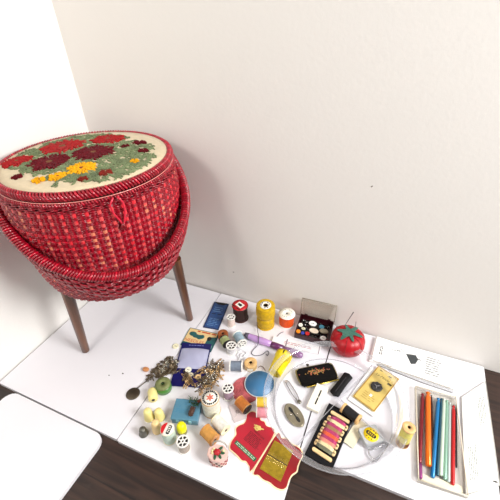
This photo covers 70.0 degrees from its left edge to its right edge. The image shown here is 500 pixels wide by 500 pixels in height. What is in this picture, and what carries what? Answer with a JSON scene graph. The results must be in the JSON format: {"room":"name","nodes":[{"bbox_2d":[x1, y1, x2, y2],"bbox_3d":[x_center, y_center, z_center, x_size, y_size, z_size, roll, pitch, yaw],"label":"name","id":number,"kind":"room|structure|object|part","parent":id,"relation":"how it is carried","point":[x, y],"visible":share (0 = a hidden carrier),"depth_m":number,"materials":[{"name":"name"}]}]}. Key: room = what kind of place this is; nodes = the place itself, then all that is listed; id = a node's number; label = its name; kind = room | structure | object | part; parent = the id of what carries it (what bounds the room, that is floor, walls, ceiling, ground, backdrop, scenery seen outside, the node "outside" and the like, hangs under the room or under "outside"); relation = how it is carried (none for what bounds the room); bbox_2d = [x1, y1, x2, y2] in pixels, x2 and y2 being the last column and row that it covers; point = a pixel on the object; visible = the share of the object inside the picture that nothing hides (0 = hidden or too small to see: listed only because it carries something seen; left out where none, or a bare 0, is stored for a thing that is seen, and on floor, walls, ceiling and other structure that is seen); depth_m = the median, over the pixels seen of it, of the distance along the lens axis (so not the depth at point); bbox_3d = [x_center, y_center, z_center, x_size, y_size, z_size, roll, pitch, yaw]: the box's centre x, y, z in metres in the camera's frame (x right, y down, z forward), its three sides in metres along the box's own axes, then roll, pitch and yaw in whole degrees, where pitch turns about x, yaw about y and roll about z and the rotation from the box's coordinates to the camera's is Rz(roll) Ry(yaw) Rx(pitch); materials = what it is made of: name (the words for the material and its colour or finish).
{"room":"sewing room","nodes":[
{"label":"sewing room","id":0,"kind":"room"},
{"bbox_2d":[0,0,88,380],"bbox_3d":[-0.820,0.008,-0.013,0.040,1.500,2.200,13,38,19],"label":"wall","id":1,"kind":"structure","parent":0,"point":[40,101],"depth_m":0.77,"materials":[{"name":"white"}]},
{"bbox_2d":[0,346,499,499],"bbox_3d":[0.323,0.873,0.021,2.600,0.040,2.200,13,38,19],"label":"floor","id":2,"kind":"structure","parent":0,"point":[116,471],"depth_m":0.64,"materials":[{"name":"brown wood"}]},
{"bbox_2d":[0,393,101,499],"bbox_3d":[-0.474,0.437,0.618,0.265,0.009,0.350,13,38,19],"label":"board","id":3,"kind":"object","parent":2,"relation":"on","point":[43,451],"visible":1,"depth_m":0.68,"materials":[{"name":"laminate"}]},
{"bbox_2d":[0,278,219,440],"bbox_3d":[-0.326,0.216,0.920,0.333,0.009,0.449,13,38,19],"label":"board","id":4,"kind":"object","parent":2,"relation":"on","point":[126,335],"visible":0.74,"depth_m":0.86,"materials":[{"name":"laminate"}]},
{"bbox_2d":[0,130,192,352],"bbox_3d":[-0.294,0.013,0.794,0.355,0.466,0.366,0,36,3],"label":"basket","id":5,"kind":"object","parent":4,"relation":"on","point":[104,215],"visible":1,"depth_m":0.62,"materials":[{"name":"red wicker"}]},
{"bbox_2d":[11,173,22,179],"bbox_3d":[-0.392,-0.123,0.602,0.019,0.008,0.018,13,38,19],"label":"flower","id":6,"kind":"object","parent":5,"relation":"on","point":[15,176],"depth_m":0.60,"materials":[{"name":"fabric"}]},
{"bbox_2d":[1,155,33,168],"bbox_3d":[-0.429,-0.163,0.657,0.057,0.010,0.059,13,38,19],"label":"flower","id":7,"kind":"object","parent":5,"relation":"on","point":[16,161],"depth_m":0.65,"materials":[{"name":"fabric"}]},
{"bbox_2d":[31,176,45,183],"bbox_3d":[-0.347,-0.115,0.587,0.022,0.008,0.022,-19,39,-22],"label":"flower","id":8,"kind":"object","parent":5,"relation":"on","point":[34,179],"depth_m":0.58,"materials":[{"name":"fabric"}]},
{"bbox_2d":[24,154,70,171],"bbox_3d":[-0.364,-0.158,0.643,0.077,0.009,0.079,13,38,19],"label":"flower","id":9,"kind":"object","parent":5,"relation":"on","point":[42,162],"depth_m":0.64,"materials":[{"name":"fabric"}]},
{"bbox_2d":[48,172,66,180],"bbox_3d":[-0.320,-0.122,0.595,0.030,0.008,0.031,-12,37,-14],"label":"flower","id":10,"kind":"object","parent":5,"relation":"on","point":[52,176],"depth_m":0.59,"materials":[{"name":"fabric"}]},
{"bbox_2d":[38,138,86,154],"bbox_3d":[-0.372,-0.208,0.714,0.092,0.010,0.089,-26,42,-30],"label":"flower","id":11,"kind":"object","parent":5,"relation":"on","point":[62,146],"depth_m":0.70,"materials":[{"name":"fabric"}]},
{"bbox_3d":[-0.396,0.160,0.814,0.025,0.208,0.025,15,36,17],"label":"leg","id":12,"kind":"part","parent":5,"relation":"part of","materials":[{"name":"brown wood"}]},
{"bbox_2d":[66,162,96,173],"bbox_3d":[-0.291,-0.141,0.618,0.051,0.009,0.051,-16,38,-19],"label":"flower","id":13,"kind":"object","parent":5,"relation":"on","point":[71,167],"depth_m":0.61,"materials":[{"name":"fabric"}]},
{"bbox_2d":[77,176,87,181],"bbox_3d":[-0.274,-0.117,0.587,0.016,0.008,0.016,13,38,19],"label":"flower","id":14,"kind":"object","parent":5,"relation":"on","point":[79,178],"depth_m":0.58,"materials":[{"name":"fabric"}]},
{"bbox_2d":[71,144,114,160],"bbox_3d":[-0.294,-0.183,0.673,0.081,0.007,0.083,13,38,19],"label":"flower","id":15,"kind":"object","parent":5,"relation":"on","point":[86,152],"depth_m":0.67,"materials":[{"name":"fabric"}]},
{"bbox_2d":[99,169,112,175],"bbox_3d":[-0.244,-0.131,0.605,0.024,0.008,0.025,13,38,19],"label":"flower","id":16,"kind":"object","parent":5,"relation":"on","point":[102,172],"depth_m":0.60,"materials":[{"name":"fabric"}]},
{"bbox_2d":[89,134,125,143],"bbox_3d":[-0.296,-0.231,0.743,0.069,0.009,0.070,13,38,19],"label":"flower","id":17,"kind":"object","parent":5,"relation":"on","point":[100,138],"depth_m":0.74,"materials":[{"name":"fabric"}]},
{"bbox_2d":[130,158,139,162],"bbox_3d":[-0.208,-0.160,0.643,0.018,0.008,0.017,13,38,19],"label":"flower","id":18,"kind":"object","parent":5,"relation":"on","point":[132,160],"depth_m":0.64,"materials":[{"name":"fabric"}]},
{"bbox_2d":[132,140,146,144],"bbox_3d":[-0.224,-0.218,0.724,0.030,0.008,0.027,13,38,19],"label":"flower","id":19,"kind":"object","parent":5,"relation":"on","point":[134,142],"depth_m":0.72,"materials":[{"name":"fabric"}]},
{"bbox_2d":[138,148,148,152],"bbox_3d":[-0.205,-0.191,0.686,0.021,0.008,0.024,-19,39,-22],"label":"flower","id":20,"kind":"object","parent":5,"relation":"on","point":[140,150],"depth_m":0.68,"materials":[{"name":"fabric"}]},
{"bbox_3d":[-0.166,0.102,0.885,0.025,0.208,0.025,12,40,20],"label":"leg","id":21,"kind":"part","parent":5,"relation":"part of","materials":[{"name":"brown wood"}]},
{"bbox_2d":[126,380,147,399],"bbox_3d":[-0.249,0.304,0.783,0.030,0.004,0.055,13,38,19],"label":"spatula","id":22,"kind":"object","parent":4,"relation":"on","point":[133,393],"visible":1,"depth_m":0.77,"materials":[{"name":"metal"}]},
{"bbox_2d":[117,294,335,499],"bbox_3d":[-0.022,0.273,0.802,0.338,0.041,0.451,13,38,19],"label":"board","id":23,"kind":"object","parent":2,"relation":"on","point":[234,480],"depth_m":0.72,"materials":[{"name":"laminate"}]},
{"bbox_2d":[139,426,148,437],"bbox_3d":[-0.209,0.354,0.699,0.019,0.020,0.019,13,38,19],"label":"thimble","id":24,"kind":"object","parent":23,"relation":"on","point":[143,432],"visible":1,"depth_m":0.69,"materials":[{"name":"grey metal"}]},
{"bbox_3d":[-0.205,0.332,0.722,0.021,0.030,0.021,13,38,19],"label":"wooden cap","id":25,"kind":"part","parent":23,"relation":"part of","materials":[{"name":"wood"}]},
{"bbox_3d":[-0.208,0.308,0.763,0.020,0.020,0.030,-12,37,-14],"label":"wooden cap","id":26,"kind":"part","parent":23,"relation":"part of","materials":[{"name":"wood"}]},
{"bbox_3d":[-0.184,0.345,0.700,0.020,0.032,0.020,13,38,19],"label":"wooden cap","id":27,"kind":"part","parent":23,"relation":"part of","materials":[{"name":"wood"}]},
{"bbox_3d":[-0.184,0.332,0.722,0.021,0.028,0.021,13,38,19],"label":"wooden cap","id":28,"kind":"part","parent":23,"relation":"part of","materials":[{"name":"wood"}]},
{"bbox_2d":[155,377,171,395],"bbox_3d":[-0.189,0.296,0.779,0.034,0.019,0.034,13,38,19],"label":"thread spool","id":29,"kind":"object","parent":23,"relation":"on","point":[163,386],"visible":1,"depth_m":0.77,"materials":[{"name":"green"}]},
{"bbox_2d":[160,422,176,445],"bbox_3d":[-0.156,0.352,0.684,0.027,0.037,0.027,5,36,10],"label":"thread spool","id":30,"kind":"object","parent":23,"relation":"on","point":[167,430],"visible":1,"depth_m":0.68,"materials":[{"name":"white fabric"}]},
{"bbox_2d":[161,423,166,432],"bbox_3d":[-0.164,0.336,0.675,0.008,0.001,0.023,9,37,15],"label":"print","id":31,"kind":"object","parent":30,"relation":"on","point":[164,427],"depth_m":0.67,"materials":[{"name":"red paper"}]},
{"bbox_2d":[176,421,186,435],"bbox_3d":[-0.133,0.347,0.696,0.019,0.030,0.019,13,38,19],"label":"thimble","id":32,"kind":"object","parent":23,"relation":"on","point":[181,427],"visible":0.97,"depth_m":0.69,"materials":[{"name":"yellow plastic"}]},
{"bbox_2d":[176,434,190,454],"bbox_3d":[-0.125,0.366,0.670,0.024,0.030,0.024,-6,36,-7],"label":"thread spool","id":33,"kind":"object","parent":23,"relation":"on","point":[183,439],"visible":1,"depth_m":0.67,"materials":[{"name":"white plastic"}]},
{"bbox_2d":[170,398,201,424],"bbox_3d":[-0.129,0.331,0.729,0.055,0.019,0.046,3,36,6],"label":"plastic box","id":34,"kind":"object","parent":23,"relation":"on","point":[181,408],"visible":0.94,"depth_m":0.72,"materials":[{"name":"teal"}]},
{"bbox_2d":[188,396,200,416],"bbox_3d":[-0.117,0.316,0.725,0.031,0.012,0.044,3,36,6],"label":"sprig","id":35,"kind":"object","parent":34,"relation":"on","point":[192,408],"visible":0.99,"depth_m":0.73,"materials":[{"name":"brown"}]},
{"bbox_2d":[171,343,211,387],"bbox_3d":[-0.135,0.262,0.830,0.073,0.008,0.120,2,36,4],"label":"packet","id":36,"kind":"object","parent":23,"relation":"on","point":[195,356],"depth_m":0.83,"materials":[{"name":"blue"}]},
{"bbox_3d":[-0.141,0.274,0.816,0.015,0.003,0.015,13,38,19],"label":"button","id":37,"kind":"part","parent":36,"relation":"part of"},
{"bbox_2d":[180,328,217,351],"bbox_3d":[-0.125,0.223,0.892,0.081,0.002,0.058,9,37,14],"label":"book","id":38,"kind":"object","parent":23,"relation":"on","point":[193,335],"visible":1,"depth_m":0.90,"materials":[{"name":"brown paper"}]},
{"bbox_2d":[200,424,219,445],"bbox_3d":[-0.077,0.355,0.686,0.031,0.026,0.026,29,45,35],"label":"thread spool","id":39,"kind":"object","parent":23,"relation":"on","point":[207,432],"visible":0.95,"depth_m":0.68,"materials":[{"name":"fabric"}]},
{"bbox_2d":[201,389,220,418],"bbox_3d":[-0.080,0.313,0.727,0.037,0.046,0.037,17,40,24],"label":"thread spool","id":40,"kind":"object","parent":23,"relation":"on","point":[210,401],"visible":0.99,"depth_m":0.71,"materials":[{"name":"white"}]},
{"bbox_2d":[206,394,213,400],"bbox_3d":[-0.080,0.295,0.714,0.017,0.001,0.014,13,38,19],"label":"print","id":41,"kind":"object","parent":40,"relation":"on","point":[209,397],"depth_m":0.71,"materials":[{"name":"red"}]},
{"bbox_2d":[202,390,217,404],"bbox_3d":[-0.080,0.295,0.714,0.032,0.001,0.032,13,38,19],"label":"print","id":42,"kind":"object","parent":40,"relation":"on","point":[209,397],"depth_m":0.71},
{"bbox_2d":[203,302,228,329],"bbox_3d":[-0.090,0.175,0.958,0.042,0.002,0.096,7,37,12],"label":"packet","id":43,"kind":"object","parent":23,"relation":"on","point":[215,317],"visible":1,"depth_m":0.95,"materials":[{"name":"blue paper"}]},
{"bbox_2d":[207,440,227,467],"bbox_3d":[-0.058,0.372,0.652,0.037,0.038,0.032,4,36,8],"label":"ornament","id":44,"kind":"object","parent":23,"relation":"on","point":[217,454],"visible":1,"depth_m":0.64,"materials":[{"name":"pink fabric"}]},
{"bbox_3d":[-0.056,0.356,0.658,0.030,0.019,0.003,4,36,8],"label":"handle","id":45,"kind":"part","parent":44,"relation":"part of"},
{"bbox_2d":[211,413,230,435],"bbox_3d":[-0.058,0.344,0.703,0.024,0.024,0.034,-29,44,-33],"label":"thread spool","id":46,"kind":"object","parent":23,"relation":"on","point":[218,422],"visible":1,"depth_m":0.70,"materials":[{"name":"fabric"}]},
{"bbox_2d":[218,329,227,338],"bbox_3d":[-0.068,0.213,0.894,0.026,0.014,0.026,13,38,19],"label":"thread spool","id":47,"kind":"object","parent":23,"relation":"on","point":[222,332],"visible":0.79,"depth_m":0.89,"materials":[{"name":"fabric"}]},
{"bbox_2d":[219,335,230,347],"bbox_3d":[-0.060,0.223,0.871,0.024,0.024,0.022,-21,40,-25],"label":"thread spool","id":48,"kind":"object","parent":23,"relation":"on","point":[224,339],"visible":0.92,"depth_m":0.86,"materials":[{"name":"green"}]},
{"bbox_2d":[222,383,233,400],"bbox_3d":[-0.046,0.301,0.757,0.025,0.030,0.025,27,45,34],"label":"thread spool","id":49,"kind":"object","parent":23,"relation":"on","point":[227,388],"visible":1,"depth_m":0.75,"materials":[{"name":"white plastic"}]},
{"bbox_2d":[226,341,236,355],"bbox_3d":[-0.044,0.235,0.854,0.026,0.023,0.026,-14,38,-17],"label":"thread spool","id":50,"kind":"object","parent":23,"relation":"on","point":[231,344],"visible":1,"depth_m":0.85,"materials":[{"name":"white plastic"}]},
{"bbox_2d":[227,313,235,327],"bbox_3d":[-0.048,0.183,0.921,0.022,0.032,0.022,-23,41,-27],"label":"thread spool","id":51,"kind":"object","parent":23,"relation":"on","point":[231,323],"visible":1,"depth_m":0.92,"materials":[{"name":"fabric"}]},
{"bbox_2d":[229,360,242,371],"bbox_3d":[-0.032,0.264,0.812,0.030,0.025,0.026,1,36,3],"label":"thread spool","id":52,"kind":"object","parent":23,"relation":"on","point":[233,365],"visible":1,"depth_m":0.80,"materials":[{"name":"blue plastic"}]},
{"bbox_2d":[229,404,246,422],"bbox_3d":[-0.026,0.333,0.735,0.027,0.003,0.038,-14,37,-16],"label":"packet","id":53,"kind":"object","parent":23,"relation":"on","point":[234,409],"visible":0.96,"depth_m":0.73,"materials":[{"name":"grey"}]},
{"bbox_2d":[232,330,246,347],"bbox_3d":[-0.025,0.218,0.875,0.026,0.026,0.034,-15,38,-17],"label":"thread spool","id":54,"kind":"object","parent":23,"relation":"on","point":[237,335],"visible":1,"depth_m":0.87,"materials":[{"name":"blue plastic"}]},
{"bbox_2d":[232,299,248,322],"bbox_3d":[-0.025,0.161,0.937,0.042,0.047,0.042,15,39,22],"label":"thread spool","id":55,"kind":"object","parent":23,"relation":"on","point":[240,310],"visible":0.98,"depth_m":0.93,"materials":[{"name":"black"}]},
{"bbox_2d":[237,350,246,360],"bbox_3d":[-0.022,0.250,0.847,0.023,0.006,0.035,13,38,19],"label":"thread","id":56,"kind":"object","parent":23,"relation":"on","point":[240,357],"visible":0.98,"depth_m":0.85,"materials":[{"name":"white"}]},
{"bbox_2d":[234,395,251,413],"bbox_3d":[-0.014,0.319,0.736,0.024,0.024,0.029,-28,43,-32],"label":"thread spool","id":57,"kind":"object","parent":23,"relation":"on","point":[240,402],"visible":1,"depth_m":0.73,"materials":[{"name":"fabric"}]},
{"bbox_2d":[233,377,255,402],"bbox_3d":[-0.009,0.303,0.776,0.064,0.004,0.064,13,38,19],"label":"coaster","id":58,"kind":"object","parent":23,"relation":"on","point":[239,389],"visible":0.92,"depth_m":0.77,"materials":[{"name":"fabric"}]},
{"bbox_2d":[244,370,274,396],"bbox_3d":[0.021,0.293,0.783,0.067,0.003,0.067,13,38,19],"label":"disc","id":59,"kind":"object","parent":58,"relation":"on","point":[254,383],"visible":0.98,"depth_m":0.78,"materials":[{"name":"metal"}]},
{"bbox_2d":[244,357,256,371],"bbox_3d":[0.001,0.263,0.821,0.030,0.015,0.030,13,38,19],"label":"thread spool","id":60,"kind":"object","parent":23,"relation":"on","point":[250,363],"visible":1,"depth_m":0.81,"materials":[{"name":"brown wood"}]},
{"bbox_2d":[251,326,268,355],"bbox_3d":[0.030,0.219,0.877,0.042,0.020,0.091,5,36,9],"label":"thread","id":61,"kind":"object","parent":23,"relation":"on","point":[257,326],"visible":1,"depth_m":0.86,"materials":[{"name":"grey"}]},
{"bbox_2d":[256,396,267,407],"bbox_3d":[0.025,0.316,0.741,0.024,0.022,0.022,1,36,3],"label":"thread spool","id":62,"kind":"object","parent":23,"relation":"on","point":[259,400],"visible":0.96,"depth_m":0.73,"materials":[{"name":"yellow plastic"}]},
{"bbox_2d":[256,407,268,417],"bbox_3d":[0.025,0.329,0.724,0.025,0.020,0.020,1,36,4],"label":"thread spool","id":63,"kind":"object","parent":23,"relation":"on","point":[260,411],"visible":0.98,"depth_m":0.72,"materials":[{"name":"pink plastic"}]},
{"bbox_2d":[256,299,274,330],"bbox_3d":[0.040,0.165,0.909,0.048,0.070,0.048,-26,42,-30],"label":"thread spool","id":64,"kind":"object","parent":23,"relation":"on","point":[265,308],"visible":1,"depth_m":0.89,"materials":[{"name":"yellow"}]},
{"bbox_2d":[229,411,302,490],"bbox_3d":[0.026,0.376,0.673,0.142,0.004,0.094,26,44,33],"label":"book","id":65,"kind":"object","parent":23,"relation":"on","point":[255,443],"visible":1,"depth_m":0.67,"materials":[{"name":"red paper"}]},
{"bbox_2d":[244,332,302,357],"bbox_3d":[0.055,0.230,0.864,0.154,0.018,0.018,15,39,22],"label":"seam ripper","id":66,"kind":"object","parent":23,"relation":"on","point":[263,341],"visible":0.92,"depth_m":0.86,"materials":[{"name":"purple plastic"}]},
{"bbox_3d":[0.021,0.221,0.878,0.072,0.018,0.018,15,42,22],"label":"handle","id":67,"kind":"part","parent":66,"relation":"part of","materials":[{"name":"purple plastic"}]},
{"bbox_2d":[269,348,291,377],"bbox_3d":[0.068,0.257,0.811,0.040,0.041,0.057,17,39,23],"label":"measuring tape","id":68,"kind":"object","parent":23,"relation":"on","point":[282,358],"visible":1,"depth_m":0.80,"materials":[{"name":"yellow"}]},
{"bbox_2d":[278,307,294,328],"bbox_3d":[0.094,0.176,0.919,0.043,0.038,0.043,13,38,19],"label":"thread spool","id":69,"kind":"object","parent":23,"relation":"on","point":[286,315],"visible":1,"depth_m":0.91,"materials":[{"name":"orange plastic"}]},
{"bbox_2d":[272,336,320,355],"bbox_3d":[0.112,0.232,0.868,0.118,0.005,0.024,9,37,15],"label":"paper packet","id":70,"kind":"object","parent":23,"relation":"on","point":[308,348],"visible":0.98,"depth_m":0.86,"materials":[{"name":"white"}]},
{"bbox_2d":[294,298,336,345],"bbox_3d":[0.163,0.177,0.888,0.089,0.069,0.076,11,38,17],"label":"box","id":71,"kind":"object","parent":23,"relation":"on","point":[306,317],"depth_m":0.90,"materials":[{"name":"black plastic"}]},
{"bbox_3d":[0.160,0.188,0.909,0.020,0.005,0.015,7,37,12],"label":"button","id":72,"kind":"part","parent":71,"relation":"part of","materials":[{"name":"plastic"}]},
{"bbox_3d":[0.159,0.201,0.889,0.024,0.006,0.014,8,37,13],"label":"button","id":73,"kind":"part","parent":71,"relation":"part of","materials":[{"name":"plastic"}]},
{"bbox_2d":[294,314,333,345],"bbox_3d":[0.162,0.201,0.901,0.086,0.016,0.070,11,38,17],"label":"tray","id":74,"kind":"object","parent":71,"relation":"on","point":[303,316],"depth_m":0.91,"materials":[{"name":"black plastic"}]},
{"bbox_3d":[0.184,0.202,0.888,0.023,0.006,0.014,8,37,13],"label":"button","id":75,"kind":"part","parent":71,"relation":"part of","materials":[{"name":"plastic"}]},
{"bbox_2d":[301,333,499,499],"bbox_3d":[0.312,0.326,0.742,0.332,0.009,0.337,13,38,19],"label":"board","id":76,"kind":"object","parent":2,"relation":"on","point":[399,477],"visible":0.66,"depth_m":0.70,"materials":[{"name":"laminate"}]},
{"bbox_2d":[263,341,410,475],"bbox_3d":[0.171,0.311,0.729,0.287,0.034,0.287,-16,38,-18],"label":"round tray","id":77,"kind":"object","parent":76,"relation":"on","point":[317,341],"depth_m":0.69,"materials":[{"name":"clear plastic"}]},
{"bbox_2d":[285,380,300,403],"bbox_3d":[0.092,0.304,0.766,0.011,0.005,0.062,-16,38,-19],"label":"pin","id":78,"kind":"object","parent":77,"relation":"in","point":[298,400],"visible":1,"depth_m":0.76,"materials":[{"name":"silver metal"}]},
{"bbox_2d":[284,403,304,426],"bbox_3d":[0.090,0.334,0.724,0.032,0.005,0.056,-19,39,-22],"label":"holder","id":79,"kind":"object","parent":77,"relation":"in","point":[293,414],"visible":1,"depth_m":0.72,"materials":[{"name":"grey"}]},
{"bbox_2d":[295,363,338,387],"bbox_3d":[0.148,0.275,0.796,0.093,0.012,0.058,-8,36,-9],"label":"purse","id":80,"kind":"object","parent":77,"relation":"in","point":[309,376],"visible":1,"depth_m":0.79,"materials":[{"name":"black fabric"}]},
{"bbox_2d":[306,383,328,413],"bbox_3d":[0.142,0.311,0.750,0.026,0.009,0.061,17,40,24],"label":"card","id":81,"kind":"object","parent":77,"relation":"in","point":[319,393],"visible":1,"depth_m":0.74,"materials":[{"name":"beige"}]},
{"bbox_2d":[305,403,351,470],"bbox_3d":[0.155,0.357,0.690,0.053,0.004,0.118,19,41,26],"label":"card","id":82,"kind":"object","parent":77,"relation":"in","point":[309,453],"visible":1,"depth_m":0.67,"materials":[{"name":"black"}]},
{"bbox_2d":[312,447,331,461],"bbox_3d":[0.132,0.377,0.657,0.040,0.003,0.007,22,42,29],"label":"floss bobbin","id":83,"kind":"object","parent":82,"relation":"on","point":[314,449],"visible":1,"depth_m":0.66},
{"bbox_2d":[314,439,335,456],"bbox_3d":[0.140,0.368,0.666,0.042,0.006,0.016,22,42,29],"label":"floss bobbin","id":84,"kind":"object","parent":82,"relation":"on","point":[327,448],"visible":1,"depth_m":0.66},
{"bbox_2d":[317,433,338,449],"bbox_3d":[0.147,0.361,0.676,0.042,0.006,0.016,22,42,29],"label":"floss bobbin","id":85,"kind":"object","parent":82,"relation":"on","point":[323,437],"visible":1,"depth_m":0.67,"materials":[{"name":"fabric"}]},
{"bbox_2d":[320,426,341,442],"bbox_3d":[0.155,0.354,0.686,0.042,0.006,0.016,22,42,29],"label":"floss bobbin","id":86,"kind":"object","parent":82,"relation":"on","point":[324,430],"visible":1,"depth_m":0.68,"materials":[{"name":"fabric"}]},
{"bbox_2d":[323,420,343,436],"bbox_3d":[0.163,0.347,0.695,0.042,0.006,0.016,22,42,29],"label":"floss bobbin","id":87,"kind":"object","parent":82,"relation":"on","point":[328,424],"visible":1,"depth_m":0.69,"materials":[{"name":"fabric"}]},
{"bbox_2d":[327,415,347,430],"bbox_3d":[0.172,0.340,0.704,0.042,0.006,0.016,22,42,29],"label":"floss bobbin","id":88,"kind":"object","parent":82,"relation":"on","point":[335,420],"visible":1,"depth_m":0.70,"materials":[{"name":"fabric"}]},
{"bbox_2d":[331,411,349,423],"bbox_3d":[0.180,0.334,0.714,0.040,0.003,0.007,22,42,29],"label":"floss bobbin","id":89,"kind":"object","parent":82,"relation":"on","point":[335,414],"visible":1,"depth_m":0.71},
{"bbox_2d":[330,372,351,396],"bbox_3d":[0.198,0.291,0.775,0.022,0.008,0.066,27,44,33],"label":"thread spool","id":90,"kind":"object","parent":77,"relation":"in","point":[337,389],"visible":1,"depth_m":0.77,"materials":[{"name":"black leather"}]},
{"bbox_2d":[340,403,361,424],"bbox_3d":[0.202,0.327,0.714,0.022,0.022,0.039,-30,44,-33],"label":"thread spool","id":91,"kind":"object","parent":77,"relation":"in","point":[345,409],"visible":1,"depth_m":0.71,"materials":[{"name":"fabric"}]},
{"bbox_3d":[0.204,0.355,0.693,0.021,0.001,0.059,26,44,33],"label":"paper strip","id":92,"kind":"part","parent":77,"relation":"part of","materials":[{"name":"paper"}]},
{"bbox_2d":[348,367,385,416],"bbox_3d":[0.262,0.301,0.766,0.058,0.001,0.105,27,44,33],"label":"paper slip","id":93,"kind":"object","parent":77,"relation":"in","point":[351,398],"visible":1,"depth_m":0.75,"materials":[{"name":"white"}]},
{"bbox_2d":[353,366,398,411],"bbox_3d":[0.272,0.293,0.765,0.106,0.007,0.050,-31,45,-34],"label":"card","id":94,"kind":"object","parent":93,"relation":"on","point":[370,398],"depth_m":0.76,"materials":[{"name":"paper"}]},
{"bbox_3d":[0.271,0.292,0.765,0.024,0.005,0.024,0,36,2],"label":"button","id":95,"kind":"part","parent":94,"relation":"part of","materials":[{"name":"plastic"}]},
{"bbox_2d":[358,424,388,462],"bbox_3d":[0.238,0.362,0.671,0.048,0.012,0.062,-9,36,-10],"label":"tape measure","id":96,"kind":"object","parent":77,"relation":"in","point":[368,435],"visible":1,"depth_m":0.67,"materials":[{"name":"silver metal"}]},
{"bbox_2d":[366,429,375,439],"bbox_3d":[0.230,0.350,0.678,0.021,0.001,0.020,-9,36,-10],"label":"print","id":97,"kind":"object","parent":96,"relation":"on","point":[370,433],"depth_m":0.68,"materials":[{"name":"black"}]},
{"bbox_3d":[0.240,0.366,0.666,0.038,0.006,0.007,-12,37,-14],"label":"chain","id":98,"kind":"part","parent":96,"relation":"part of","materials":[{"name":"silver metal"}]},
{"bbox_2d":[330,325,364,357],"bbox_3d":[0.232,0.213,0.847,0.079,0.054,0.082,13,38,19],"label":"pincushion","id":99,"kind":"object","parent":76,"relation":"on","point":[348,340],"visible":1,"depth_m":0.82,"materials":[{"name":"red fabric"}]},
{"bbox_2d":[396,421,415,448],"bbox_3d":[0.288,0.344,0.661,0.023,0.058,0.024,9,37,14],"label":"thread spool","id":100,"kind":"object","parent":76,"relation":"on","point":[408,429],"visible":0.99,"depth_m":0.65,"materials":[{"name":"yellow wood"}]},
{"bbox_2d":[377,365,451,392],"bbox_3d":[0.373,0.275,0.801,0.168,0.002,0.047,15,39,22],"label":"plastic sleeve","id":101,"kind":"object","parent":76,"relation":"on","point":[377,365],"visible":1,"depth_m":0.78,"materials":[{"name":"plastic"}]},
{"bbox_2d":[369,337,460,392],"bbox_3d":[0.377,0.258,0.819,0.188,0.010,0.078,15,39,21],"label":"leaflet","id":102,"kind":"object","parent":76,"relation":"on","point":[444,372],"visible":1,"depth_m":0.81,"materials":[{"name":"white paper"}]},
{"bbox_2d":[415,381,499,496],"bbox_3d":[0.402,0.343,0.698,0.146,0.011,0.257,10,37,16],"label":"case","id":103,"kind":"object","parent":76,"relation":"on","point":[481,472],"visible":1,"depth_m":0.67,"materials":[{"name":"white plastic"}]},
{"bbox_2d":[418,393,423,462],"bbox_3d":[0.335,0.344,0.699,0.008,0.007,0.149,14,38,19],"label":"hook","id":104,"kind":"object","parent":103,"relation":"in","point":[420,441],"visible":1,"depth_m":0.69,"materials":[{"name":"red"}]},
{"bbox_2d":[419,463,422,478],"bbox_3d":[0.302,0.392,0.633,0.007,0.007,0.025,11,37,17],"label":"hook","id":105,"kind":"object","parent":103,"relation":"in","point":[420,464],"visible":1,"depth_m":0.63,"materials":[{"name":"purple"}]},
{"bbox_2d":[425,391,431,466],"bbox_3d":[0.347,0.343,0.696,0.010,0.010,0.157,11,38,19],"label":"hook","id":106,"kind":"object","parent":103,"relation":"in","point":[428,461],"visible":1,"depth_m":0.69,"materials":[{"name":"orange"}]},
{"bbox_2d":[431,395,433,439],"bbox_3d":[0.365,0.333,0.716,0.003,0.003,0.099,11,38,17],"label":"hook","id":107,"kind":"object","parent":103,"relation":"in","point":[431,395],"visible":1,"depth_m":0.71,"materials":[{"name":"grey metal"}]},
{"bbox_2d":[430,398,439,478],"bbox_3d":[0.356,0.353,0.684,0.008,0.008,0.168,15,39,22],"label":"hook","id":108,"kind":"object","parent":103,"relation":"in","point":[437,409],"visible":1,"depth_m":0.67,"materials":[{"name":"blue"}]},
{"bbox_2d":[436,398,442,475],"bbox_3d":[0.365,0.353,0.686,0.005,0.005,0.164,15,39,21],"label":"hook","id":109,"kind":"object","parent":103,"relation":"in","point":[441,399],"visible":1,"depth_m":0.67,"materials":[{"name":"teal"}]},
{"bbox_2d":[439,398,445,476],"bbox_3d":[0.370,0.353,0.685,0.007,0.007,0.163,15,39,21],"label":"hook","id":110,"kind":"object","parent":103,"relation":"in","point":[444,399],"visible":1,"depth_m":0.68,"materials":[{"name":"white"}]},
{"bbox_2d":[443,400,448,480],"bbox_3d":[0.374,0.356,0.681,0.006,0.006,0.165,14,39,21],"label":"hook","id":111,"kind":"object","parent":103,"relation":"in","point":[447,401],"visible":1,"depth_m":0.67,"materials":[{"name":"green"}]},
{"bbox_2d":[447,402,450,482],"bbox_3d":[0.378,0.358,0.678,0.006,0.006,0.164,14,39,21],"label":"hook","id":112,"kind":"object","parent":103,"relation":"in","point":[449,403],"visible":1,"depth_m":0.66,"materials":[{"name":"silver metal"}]},
{"bbox_2d":[450,405,454,485],"bbox_3d":[0.383,0.361,0.673,0.007,0.007,0.160,14,39,21],"label":"hook","id":113,"kind":"object","parent":103,"relation":"in","point":[452,482],"visible":1,"depth_m":0.66,"materials":[{"name":"red"}]},
{"bbox_2d":[455,407,456,467],"bbox_3d":[0.397,0.353,0.687,0.003,0.003,0.134,14,39,21],"label":"hook","id":114,"kind":"object","parent":103,"relation":"in","point":[455,407],"visible":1,"depth_m":0.68,"materials":[{"name":"black"}]},
{"bbox_3d":[0.439,0.351,0.691,0.068,0.002,0.251,10,37,16],"label":"case lid","id":115,"kind":"part","parent":103,"relation":"part of","materials":[{"name":"white"}]},
{"bbox_2d":[51,0,499,372],"bbox_3d":[0.704,-0.291,0.343,2.600,1.500,0.041,13,38,19],"label":"wall","id":116,"kind":"structure","parent":0,"point":[345,154],"depth_m":0.70,"materials":[{"name":"white"}]}
]}

